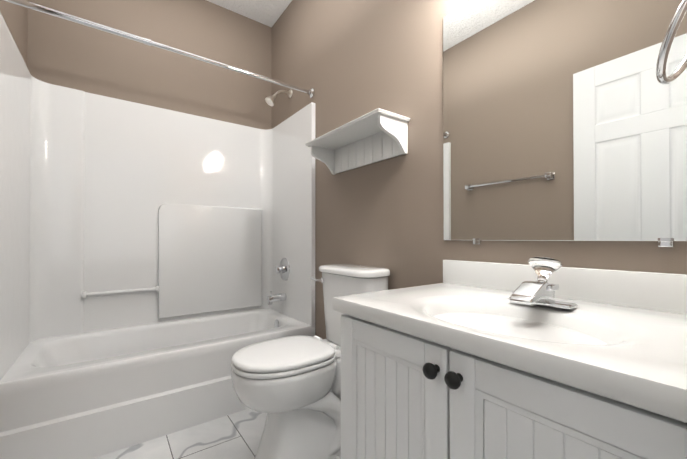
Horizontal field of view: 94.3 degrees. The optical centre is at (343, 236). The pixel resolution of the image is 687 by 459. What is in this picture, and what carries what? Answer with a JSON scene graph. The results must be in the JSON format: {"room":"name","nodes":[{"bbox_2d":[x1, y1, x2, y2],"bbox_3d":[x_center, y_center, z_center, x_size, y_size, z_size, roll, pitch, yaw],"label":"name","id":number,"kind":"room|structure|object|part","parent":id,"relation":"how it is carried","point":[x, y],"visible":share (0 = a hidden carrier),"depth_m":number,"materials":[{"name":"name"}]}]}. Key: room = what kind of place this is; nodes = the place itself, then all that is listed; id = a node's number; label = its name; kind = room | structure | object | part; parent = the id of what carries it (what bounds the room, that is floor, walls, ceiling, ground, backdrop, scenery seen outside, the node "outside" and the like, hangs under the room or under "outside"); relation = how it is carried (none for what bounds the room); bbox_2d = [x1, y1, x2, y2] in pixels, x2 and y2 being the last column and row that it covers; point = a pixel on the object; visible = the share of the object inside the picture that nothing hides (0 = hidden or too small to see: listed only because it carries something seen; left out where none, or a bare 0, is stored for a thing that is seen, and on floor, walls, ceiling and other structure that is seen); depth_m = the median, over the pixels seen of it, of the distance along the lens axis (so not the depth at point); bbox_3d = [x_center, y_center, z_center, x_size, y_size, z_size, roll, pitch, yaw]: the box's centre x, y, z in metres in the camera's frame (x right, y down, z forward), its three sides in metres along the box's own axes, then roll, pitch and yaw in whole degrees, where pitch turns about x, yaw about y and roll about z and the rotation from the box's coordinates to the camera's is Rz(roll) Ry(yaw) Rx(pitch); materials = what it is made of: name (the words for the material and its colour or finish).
{"room":"bathroom","nodes":[
{"label":"bathroom","id":0,"kind":"room"},
{"bbox_2d":[0,0,27,65],"bbox_3d":[-1.097,-0.411,0.733,0.120,2.830,2.940,0,-1,-36],"label":"wall","id":1,"kind":"structure","parent":0,"point":[15,16],"depth_m":1.67,"materials":[{"name":"brown paint"}]},
{"bbox_2d":[27,0,271,129],"bbox_3d":[-1.270,-0.400,2.353,1.515,2.830,0.120,0,-1,-36],"label":"wall","id":2,"kind":"structure","parent":0,"point":[67,53],"depth_m":2.27,"materials":[{"name":"brown paint"}]},
{"bbox_2d":[93,408,266,458],"bbox_3d":[-0.438,1.037,1.205,1.515,0.060,2.700,0,-1,-36],"label":"floor","id":3,"kind":"structure","parent":0,"point":[237,435],"depth_m":1.56,"materials":[{"name":"tile"}]},
{"bbox_2d":[0,12,314,458],"bbox_3d":[-1.015,-0.064,2.003,1.511,2.153,0.736,0,-1,-36],"label":"shower","id":4,"kind":"object","parent":3,"relation":"on","point":[157,268],"visible":0.98,"depth_m":2.02,"materials":[{"name":"white plastic"}]},
{"bbox_2d":[231,264,389,458],"bbox_3d":[-0.166,0.584,1.508,0.714,0.862,0.459,0,-1,-36],"label":"toilet","id":5,"kind":"object","parent":3,"relation":"on","point":[290,386],"visible":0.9,"depth_m":1.37,"materials":[{"name":"white ceramic"}]},
{"bbox_3d":[-0.262,0.524,1.424,0.457,0.051,0.356,0,-1,-36],"label":"seat","id":6,"kind":"part","parent":5,"relation":"part of","materials":[{"name":"white plastic"}]},
{"bbox_3d":[-0.145,0.236,1.748,0.035,0.030,0.100,0,-1,-36],"label":"handle","id":7,"kind":"part","parent":5,"relation":"part of","materials":[{"name":"silver metal"}]},
{"bbox_2d":[333,257,686,458],"bbox_3d":[0.459,0.529,0.767,0.582,0.950,0.921,0,-1,-36],"label":"bathroom vanity","id":8,"kind":"object","parent":3,"relation":"on","point":[543,358],"visible":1,"depth_m":0.68,"materials":[{"name":"white paint"}]},
{"bbox_3d":[0.203,0.283,0.654,0.034,0.034,0.089,0,-1,-36],"label":"knob","id":9,"kind":"part","parent":8,"relation":"part of","materials":[{"name":"black metal"}]},
{"bbox_3d":[0.557,0.090,0.884,0.077,0.070,0.080,0,-1,-36],"label":"handle","id":10,"kind":"part","parent":8,"relation":"part of","materials":[{"name":"silver metal"}]},
{"bbox_2d":[207,0,291,26],"bbox_3d":[-0.438,-1.853,1.226,1.755,0.060,2.940,0,-1,-36],"label":"ceiling","id":11,"kind":"structure","parent":0,"point":[267,12],"depth_m":2.54,"materials":[{"name":"white paint"}]},
{"bbox_2d":[271,0,686,338],"bbox_3d":[0.222,-0.404,1.698,0.120,2.830,2.940,0,-1,-36],"label":"wall","id":12,"kind":"structure","parent":0,"point":[348,60],"depth_m":1.60,"materials":[{"name":"brown paint"}]},
{"bbox_2d":[3,0,313,97],"bbox_3d":[-0.828,-0.993,1.753,1.513,0.064,0.064,0,-1,-36],"label":"curtain rod","id":13,"kind":"object","parent":12,"relation":"attached to","point":[76,19],"visible":1,"depth_m":1.59,"materials":[{"name":"silver metal"}]},
{"bbox_2d":[305,108,409,174],"bbox_3d":[0.040,-0.466,1.673,0.200,0.161,0.640,0,-1,-36],"label":"shelf","id":14,"kind":"object","parent":12,"relation":"attached to","point":[376,135],"visible":1,"depth_m":1.65,"materials":[{"name":"white paint"}]},
{"bbox_2d":[443,0,686,246],"bbox_3d":[0.673,-0.451,0.972,0.008,0.957,0.875,0,-1,-36],"label":"mirror","id":15,"kind":"object","parent":12,"relation":"attached to","point":[564,120],"visible":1,"depth_m":0.97,"materials":[{"name":"clear glass"}]},
{"bbox_3d":[0.764,-0.414,0.347,0.600,2.830,0.120,0,-1,-36],"label":"wall","id":16,"kind":"structure","parent":0,"visible":0},
{"bbox_2d":[656,0,686,83],"bbox_3d":[0.656,-0.372,0.495,0.169,0.175,0.244,0,-1,-36],"label":"towel ring","id":17,"kind":"object","parent":16,"relation":"attached to","point":[668,39],"visible":1,"depth_m":0.54,"materials":[{"name":"silver metal"}]}
]}

